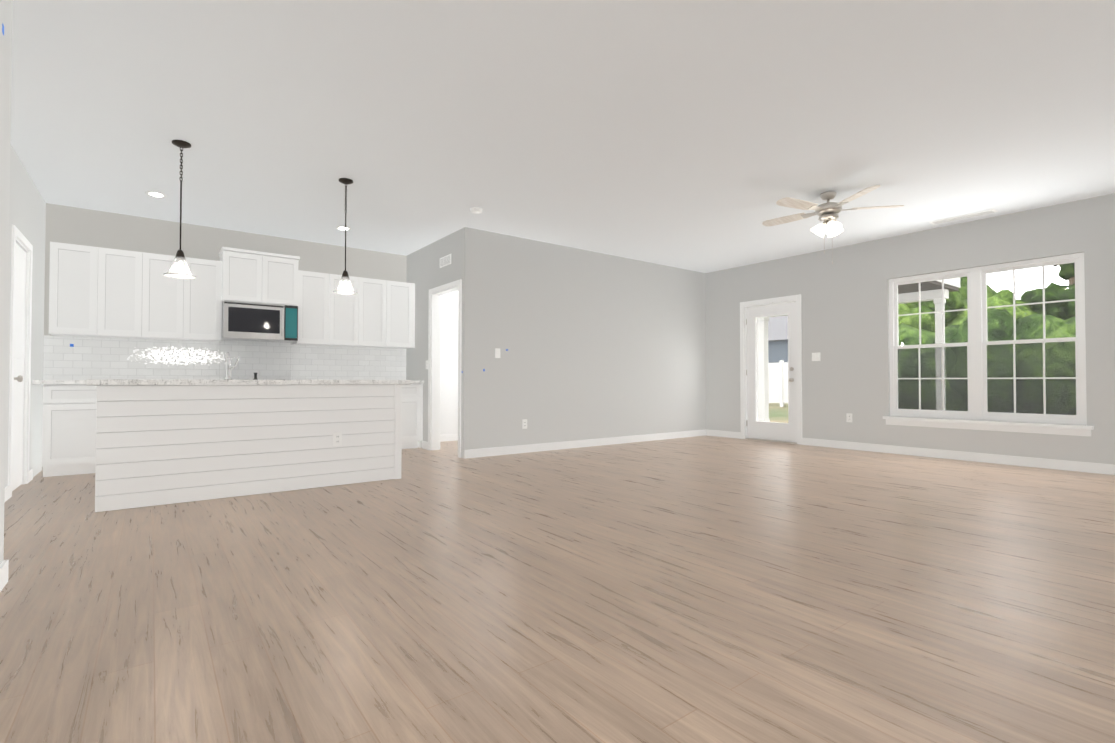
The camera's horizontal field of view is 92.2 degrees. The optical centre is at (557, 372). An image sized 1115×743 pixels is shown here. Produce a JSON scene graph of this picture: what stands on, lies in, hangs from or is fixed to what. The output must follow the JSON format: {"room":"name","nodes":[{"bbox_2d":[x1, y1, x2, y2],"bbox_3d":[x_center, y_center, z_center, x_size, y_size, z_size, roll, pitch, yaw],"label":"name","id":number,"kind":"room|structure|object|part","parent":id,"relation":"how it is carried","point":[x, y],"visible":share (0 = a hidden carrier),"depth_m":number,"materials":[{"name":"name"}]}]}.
{"room":"kitchen","nodes":[
{"label":"kitchen","id":0,"kind":"room"},
{"bbox_2d":[0,0,12,563],"bbox_3d":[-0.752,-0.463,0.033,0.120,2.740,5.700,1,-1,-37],"label":"wall","id":1,"kind":"structure","parent":0,"point":[3,11],"depth_m":2.32,"materials":[{"name":"paint"}]},
{"bbox_2d":[0,559,8,591],"bbox_3d":[-0.784,0.859,0.165,0.014,0.100,5.684,1,-1,-37],"label":"baseboard","id":2,"kind":"structure","parent":1,"relation":"attached to","point":[4,565],"depth_m":2.37,"materials":[{"name":"white wood"}]},
{"bbox_2d":[5,143,45,486],"bbox_3d":[-4.067,-0.402,3.819,0.120,2.740,4.100,1,-1,-37],"label":"wall","id":3,"kind":"structure","parent":0,"point":[27,210],"depth_m":4.99,"materials":[{"name":"paint"}]},
{"bbox_2d":[4,485,9,502],"bbox_3d":[-3.522,0.908,3.188,0.014,0.100,2.470,1,-1,-37],"label":"baseboard","id":4,"kind":"structure","parent":3,"relation":"attached to","point":[7,489],"depth_m":4.10,"materials":[{"name":"white wood"}]},
{"bbox_2d":[12,243,25,490],"bbox_3d":[-4.510,-0.050,4.500,0.110,2.041,0.628,1,-1,-37],"label":"kitchen door","id":5,"kind":"structure","parent":3,"relation":"in","point":[18,401],"depth_m":4.54,"materials":[{"name":"white wood"}]},
{"bbox_2d":[8,225,32,497],"bbox_3d":[-4.552,-0.089,4.469,0.136,2.135,0.800,1,-1,-37],"label":"door frame","id":6,"kind":"structure","parent":3,"relation":"attached to","point":[21,240],"depth_m":4.74,"materials":[{"name":"white wood"}]},
{"bbox_2d":[42,203,406,469],"bbox_3d":[-3.098,-0.347,7.197,5.740,2.740,0.120,1,-1,-37],"label":"wall","id":7,"kind":"structure","parent":0,"point":[79,226],"depth_m":6.23,"materials":[{"name":"grey paint"}]},
{"bbox_2d":[49,242,108,337],"bbox_3d":[-4.931,-0.839,5.535,0.422,0.910,0.328,1,-1,-37],"label":"upper cabinet","id":8,"kind":"object","parent":7,"relation":"attached to","point":[104,292],"depth_m":5.41,"materials":[{"name":"white wood"}]},
{"bbox_2d":[105,248,152,338],"bbox_3d":[-4.666,-0.836,5.735,0.482,0.910,0.328,1,-1,-37],"label":"upper cabinet","id":9,"kind":"object","parent":7,"relation":"attached to","point":[130,282],"depth_m":5.65,"materials":[{"name":"white wood"}]},
{"bbox_2d":[149,253,192,340],"bbox_3d":[-4.378,-0.833,5.953,0.482,0.910,0.328,1,-1,-37],"label":"upper cabinet","id":10,"kind":"object","parent":7,"relation":"attached to","point":[170,299],"depth_m":5.87,"materials":[{"name":"white wood"}]},
{"bbox_2d":[193,258,221,341],"bbox_3d":[-4.113,-0.829,6.153,0.422,0.910,0.328,1,-1,-37],"label":"upper cabinet","id":11,"kind":"object","parent":7,"relation":"attached to","point":[207,284],"depth_m":6.07,"materials":[{"name":"white wood"}]},
{"bbox_2d":[43,335,405,379],"bbox_3d":[-3.724,-0.089,6.635,3.826,0.604,0.010,1,-1,-37],"label":"tile backsplash","id":12,"kind":"structure","parent":7,"relation":"attached to","point":[84,358],"depth_m":6.34,"materials":[{"name":"white tile"}]},
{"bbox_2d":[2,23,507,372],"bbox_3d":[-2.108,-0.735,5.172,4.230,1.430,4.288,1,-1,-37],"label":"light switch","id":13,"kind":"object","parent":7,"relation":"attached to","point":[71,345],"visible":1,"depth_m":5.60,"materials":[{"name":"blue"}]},
{"bbox_2d":[219,247,299,305],"bbox_3d":[-3.606,-1.124,6.496,0.814,0.610,0.400,1,-1,-37],"label":"upper cabinet","id":14,"kind":"object","parent":7,"relation":"attached to","point":[249,276],"visible":1,"depth_m":6.33,"materials":[{"name":"white wood"}]},
{"bbox_2d":[221,301,297,342],"bbox_3d":[-3.596,-0.605,6.475,0.780,0.422,0.433,1,-1,-37],"label":"microwave","id":15,"kind":"object","parent":14,"relation":"attached to","point":[244,321],"visible":0.96,"depth_m":6.32,"materials":[{"name":"silver metal"}]},
{"bbox_2d":[292,270,335,345],"bbox_3d":[-3.139,-0.817,6.890,0.431,0.910,0.328,1,-1,-37],"label":"upper cabinet","id":16,"kind":"object","parent":7,"relation":"attached to","point":[316,297],"depth_m":6.77,"materials":[{"name":"white wood"}]},
{"bbox_2d":[336,274,363,346],"bbox_3d":[-2.868,-0.814,7.095,0.490,0.910,0.328,1,-1,-37],"label":"upper cabinet","id":17,"kind":"object","parent":7,"relation":"attached to","point":[349,308],"depth_m":7.02,"materials":[{"name":"white wood"}]},
{"bbox_2d":[356,278,391,347],"bbox_3d":[-2.572,-0.811,7.319,0.490,0.910,0.328,1,-1,-37],"label":"upper cabinet","id":18,"kind":"object","parent":7,"relation":"attached to","point":[375,313],"depth_m":7.24,"materials":[{"name":"white wood"}]},
{"bbox_2d":[392,281,414,348],"bbox_3d":[-2.287,-0.807,7.534,0.464,0.910,0.328,1,-1,-37],"label":"upper cabinet","id":19,"kind":"object","parent":7,"relation":"attached to","point":[403,293],"depth_m":7.45,"materials":[{"name":"white wood"}]},
{"bbox_2d":[406,227,473,457],"bbox_3d":[-1.601,-0.349,7.106,0.120,2.740,1.830,1,-1,-37],"label":"wall","id":20,"kind":"structure","parent":0,"point":[425,272],"depth_m":6.72,"materials":[{"name":"paint"}]},
{"bbox_2d":[428,279,461,457],"bbox_3d":[-1.377,-0.049,6.806,0.152,2.130,0.930,1,-1,-37],"label":"door frame","id":21,"kind":"structure","parent":20,"relation":"attached to","point":[434,372],"depth_m":7.10,"materials":[{"name":"white wood"}]},
{"bbox_3d":[-1.323,-0.048,6.847,0.016,2.130,0.930,1,-1,-37],"label":"pantry door trim","id":22,"kind":"part","parent":21,"relation":"part of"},
{"bbox_2d":[440,254,450,267],"bbox_3d":[-1.416,-1.412,6.774,0.007,0.125,0.330,1,-1,-37],"label":"air vent","id":23,"kind":"object","parent":20,"relation":"in","point":[445,260],"visible":1,"depth_m":6.76,"materials":[{"name":"white metal"}]},
{"bbox_2d":[440,291,457,434],"bbox_3d":[-1.484,-0.329,8.336,1.550,2.740,0.010,1,-1,-37],"label":"wall","id":24,"kind":"structure","parent":0,"point":[449,368],"depth_m":8.20,"materials":[{"name":"white paint"}]},
{"bbox_2d":[422,434,457,444],"bbox_3d":[-1.492,0.990,8.293,1.510,0.100,0.014,1,-1,-37],"label":"baseboard","id":25,"kind":"structure","parent":24,"relation":"attached to","point":[450,437],"depth_m":8.15,"materials":[{"name":"white wood"}]},
{"bbox_2d":[0,435,1114,742],"bbox_3d":[0.998,1.022,4.053,8.670,0.100,10.040,1,-1,-37],"label":"floor","id":26,"kind":"structure","parent":0,"point":[706,589],"depth_m":2.18,"materials":[{"name":"brown wood"}]},
{"bbox_2d":[42,384,96,476],"bbox_3d":[-4.795,0.554,5.434,0.545,0.880,0.618,1,-1,-37],"label":"base cabinet","id":27,"kind":"object","parent":26,"relation":"on","point":[69,431],"visible":0.23,"depth_m":5.12,"materials":[{"name":"white wood"}]},
{"bbox_2d":[95,383,402,511],"bbox_3d":[-2.618,0.543,4.751,2.174,0.880,0.976,1,-1,-37],"label":"kitchen island","id":28,"kind":"object","parent":26,"relation":"on","point":[165,441],"depth_m":4.22,"materials":[{"name":"white wood"}]},
{"bbox_2d":[87,379,410,386],"bbox_3d":[-2.612,0.082,4.773,2.300,0.042,1.040,1,-1,-37],"label":"countertop","id":29,"kind":"structure","parent":28,"relation":"on","point":[99,382],"depth_m":4.12,"materials":[{"name":"white stone"}]},
{"bbox_2d":[224,352,239,379],"bbox_3d":[-2.797,-0.059,4.599,0.109,0.235,0.238,1,-1,-37],"label":"faucet","id":30,"kind":"object","parent":29,"relation":"on","point":[227,361],"visible":0.92,"depth_m":4.50,"materials":[{"name":"silver metal"}]},
{"bbox_2d":[333,432,341,445],"bbox_3d":[-1.915,0.577,4.672,0.075,0.118,0.009,1,-1,-37],"label":"outlet","id":31,"kind":"object","parent":28,"relation":"attached to","point":[337,438],"visible":1,"depth_m":4.67,"materials":[{"name":"white plastic"}]},
{"bbox_2d":[402,383,422,448],"bbox_3d":[-2.250,0.585,7.358,0.590,0.880,0.618,1,-1,-37],"label":"base cabinet","id":32,"kind":"object","parent":26,"relation":"on","point":[412,414],"visible":0.19,"depth_m":7.18,"materials":[{"name":"white wood"}]},
{"bbox_2d":[32,380,423,383],"bbox_3d":[-3.531,0.109,6.378,3.826,0.039,0.648,1,-1,-37],"label":"countertop","id":33,"kind":"structure","parent":32,"relation":"on","point":[59,381],"depth_m":5.09,"materials":[{"name":"stone"}]},
{"bbox_2d":[10,0,1114,272],"bbox_3d":[0.998,-1.818,4.099,8.670,0.100,10.040,1,-1,-37],"label":"ceiling","id":34,"kind":"structure","parent":0,"point":[702,136],"depth_m":3.70,"materials":[{"name":"white paint"}]},
{"bbox_2d":[145,191,166,197],"bbox_3d":[-3.934,-1.747,5.258,0.176,0.004,0.176,1,-1,-37],"label":"recessed light","id":35,"kind":"object","parent":34,"relation":"in","point":[156,194],"visible":1,"depth_m":5.25,"materials":[{"name":"white"}]},
{"bbox_2d":[163,140,195,278],"bbox_3d":[-2.892,-1.254,4.120,0.210,1.027,0.210,1,-1,-37],"label":"pendant light","id":36,"kind":"object","parent":34,"relation":"hanging from","point":[180,255],"visible":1,"depth_m":4.11,"materials":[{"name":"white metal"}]},
{"bbox_2d":[336,226,350,230],"bbox_3d":[-2.559,-1.728,6.423,0.176,0.004,0.176,1,-1,-37],"label":"recessed light","id":37,"kind":"object","parent":34,"relation":"in","point":[342,228],"visible":0.9,"depth_m":6.42,"materials":[{"name":"white plastic"}]},
{"bbox_2d":[333,178,356,294],"bbox_3d":[-1.929,-1.241,4.885,0.210,1.027,0.210,1,-1,-37],"label":"pendant light","id":38,"kind":"object","parent":34,"relation":"hanging from","point":[345,275],"visible":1,"depth_m":4.87,"materials":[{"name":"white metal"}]},
{"bbox_2d":[470,207,481,213],"bbox_3d":[-0.866,-1.725,5.709,0.132,0.034,0.132,1,-1,-37],"label":"smoke detector","id":39,"kind":"object","parent":34,"relation":"attached to","point":[476,210],"visible":1,"depth_m":5.67,"materials":[{"name":"white plastic"}]},
{"bbox_2d":[762,185,903,263],"bbox_3d":[2.608,-1.404,5.257,1.264,0.690,1.247,1,-1,-37],"label":"ceiling fan","id":40,"kind":"object","parent":34,"relation":"hanging from","point":[828,212],"visible":1,"depth_m":5.18,"materials":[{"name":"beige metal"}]},
{"bbox_2d":[929,209,997,224],"bbox_3d":[4.511,-1.734,5.977,0.140,0.008,0.600,1,-1,-37],"label":"ceiling vent","id":41,"kind":"object","parent":34,"relation":"in","point":[964,216],"visible":0.98,"depth_m":5.94,"materials":[{"name":"white metal"}]},
{"bbox_2d":[473,229,705,448],"bbox_3d":[0.718,-0.338,7.787,4.400,2.740,0.120,1,-1,-37],"label":"wall","id":42,"kind":"structure","parent":0,"point":[597,345],"depth_m":7.41,"materials":[{"name":"paint"}]},
{"bbox_2d":[495,348,499,357],"bbox_3d":[-0.734,-0.242,6.606,0.075,0.118,0.011,1,-1,-37],"label":"light switch","id":43,"kind":"object","parent":42,"relation":"attached to","point":[497,352],"visible":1,"depth_m":6.60,"materials":[{"name":"white plastic"}]},
{"bbox_2d":[522,419,526,428],"bbox_3d":[-0.416,0.652,6.833,0.075,0.118,0.009,1,-1,-37],"label":"outlet","id":44,"kind":"object","parent":42,"relation":"attached to","point":[524,423],"visible":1,"depth_m":6.83,"materials":[{"name":"white plastic"}]},
{"bbox_2d":[464,429,707,458],"bbox_3d":[0.710,0.980,7.677,4.520,0.100,0.014,1,-1,-37],"label":"baseboard","id":45,"kind":"structure","parent":42,"relation":"attached to","point":[484,452],"depth_m":7.31,"materials":[{"name":"white wood"}]},
{"bbox_2d":[706,193,1114,464],"bbox_3d":[4.960,-0.368,5.925,0.120,2.740,8.210,1,-1,-37],"label":"wall","id":46,"kind":"structure","parent":0,"point":[845,313],"depth_m":6.88,"materials":[{"name":"paint"}]},
{"bbox_2d":[708,430,740,438],"bbox_3d":[2.713,0.998,8.763,0.014,0.100,0.655,1,-1,-37],"label":"baseboard","id":47,"kind":"structure","parent":46,"relation":"attached to","point":[729,434],"depth_m":8.74,"materials":[{"name":"white wood"}]},
{"bbox_2d":[740,294,801,444],"bbox_3d":[3.257,-0.044,8.158,0.136,2.165,1.005,1,-1,-37],"label":"door frame","id":48,"kind":"structure","parent":46,"relation":"attached to","point":[744,306],"depth_m":8.19,"materials":[{"name":"white wood"}]},
{"bbox_2d":[746,302,796,443],"bbox_3d":[3.244,0.003,8.149,0.157,2.070,0.837,1,-1,-37],"label":"patio door","id":49,"kind":"structure","parent":46,"relation":"in","point":[783,432],"depth_m":8.15,"materials":[{"name":"white"}]},
{"bbox_2d":[812,352,819,360],"bbox_3d":[3.641,-0.227,7.558,0.011,0.118,0.121,1,-1,-37],"label":"light switch","id":50,"kind":"object","parent":46,"relation":"attached to","point":[815,356],"visible":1,"depth_m":7.55,"materials":[{"name":"white plastic"}]},
{"bbox_2d":[846,413,851,421],"bbox_3d":[3.910,0.603,7.190,0.009,0.118,0.075,1,-1,-37],"label":"outlet","id":51,"kind":"object","parent":46,"relation":"attached to","point":[848,417],"visible":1,"depth_m":7.20,"materials":[{"name":"white plastic"}]},
{"bbox_2d":[771,277,960,316],"bbox_3d":[4.344,-1.438,9.676,3.399,0.400,3.890,1,-1,-37],"label":"porch roof","id":52,"kind":"structure","parent":46,"relation":"attached to","point":[927,288],"depth_m":9.00,"materials":[{"name":"grey"}]},
{"bbox_2d":[802,438,1114,474],"bbox_3d":[5.401,0.941,5.209,0.014,0.100,6.270,1,-1,-37],"label":"baseboard","id":53,"kind":"structure","parent":46,"relation":"attached to","point":[1098,468],"depth_m":6.09,"materials":[{"name":"white wood"}]},
{"bbox_2d":[889,252,1086,424],"bbox_3d":[4.809,-0.335,6.149,0.080,1.746,1.806,1,-1,-37],"label":"window","id":54,"kind":"structure","parent":46,"relation":"in","point":[976,344],"depth_m":6.08,"materials":[{"name":"white"}]},
{"bbox_2d":[883,416,1093,435],"bbox_3d":[4.745,0.592,6.085,0.100,0.105,1.910,1,-1,-37],"label":"sill","id":55,"kind":"structure","parent":46,"relation":"attached to","point":[1064,429],"depth_m":5.93,"materials":[{"name":"white wood"}]},
{"label":"outside","id":56,"kind":"structure","parent":0,"visible":0},
{"bbox_2d":[769,403,788,422],"bbox_3d":[33.047,1.708,37.184,82.430,0.100,100.000,1,-1,-37],"label":"lawn","id":57,"kind":"structure","parent":56,"point":[781,418],"depth_m":17.75,"materials":[{"name":"green plant"}]},
{"bbox_2d":[768,360,787,406],"bbox_3d":[4.588,0.547,28.770,0.120,1.950,20.000,1,-1,-37],"label":"fence","id":58,"kind":"object","parent":57,"relation":"on","point":[780,396],"depth_m":22.50,"materials":[{"name":"white"}]},
{"bbox_2d":[768,315,787,362],"bbox_3d":[12.810,-1.680,39.488,13.000,6.750,18.800,1,-1,-37],"label":"neighbor house","id":59,"kind":"structure","parent":57,"relation":"on","point":[776,329],"depth_m":30.38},
{"bbox_2d":[898,291,963,331],"bbox_3d":[14.481,-1.306,21.593,3.372,5.422,3.741,1,-1,-37],"label":"tree","id":60,"kind":"object","parent":57,"relation":"on","point":[930,326],"depth_m":20.16,"materials":[{"name":"green plant"}]},
{"bbox_2d":[957,277,996,300],"bbox_3d":[30.743,-6.782,48.705,13.929,17.251,13.856,1,-1,-37],"label":"tree","id":61,"kind":"object","parent":57,"relation":"on","point":[964,291],"depth_m":43.99,"materials":[{"name":"green plant"}]},
{"bbox_2d":[898,309,1075,414],"bbox_3d":[17.237,-0.124,13.012,4.214,4.564,20.415,1,-1,-37],"label":"hedge","id":62,"kind":"object","parent":57,"relation":"on","point":[1007,321],"depth_m":16.28,"materials":[{"name":"green plant"}]},
{"bbox_2d":[946,289,1038,326],"bbox_3d":[16.151,-0.967,20.204,4.581,4.699,4.128,1,-1,-37],"label":"tree","id":63,"kind":"object","parent":57,"relation":"on","point":[1005,299],"depth_m":18.85,"materials":[{"name":"green plant"}]},
{"bbox_2d":[1020,263,1074,319],"bbox_3d":[18.473,-3.202,19.362,3.696,9.141,3.740,1,-1,-37],"label":"tree","id":64,"kind":"object","parent":57,"relation":"on","point":[1056,293],"depth_m":18.94,"materials":[{"name":"green plant"}]},
{"bbox_3d":[4.328,1.150,9.472,3.179,0.120,3.690,1,-1,-37],"label":"porch","id":65,"kind":"object","parent":57,"relation":"on","visible":0},
{"bbox_2d":[757,317,769,421],"bbox_3d":[4.460,-0.040,11.654,0.200,2.330,0.200,1,-1,-37],"label":"porch column","id":66,"kind":"structure","parent":65,"relation":"on","point":[762,415],"depth_m":11.59,"materials":[{"name":"white wood"}]},
{"bbox_2d":[933,298,945,409],"bbox_3d":[6.445,-0.083,9.030,0.140,2.330,0.140,1,-1,-37],"label":"porch column","id":67,"kind":"structure","parent":65,"relation":"on","point":[938,326],"depth_m":9.01,"materials":[{"name":"grey wood"}]}
]}

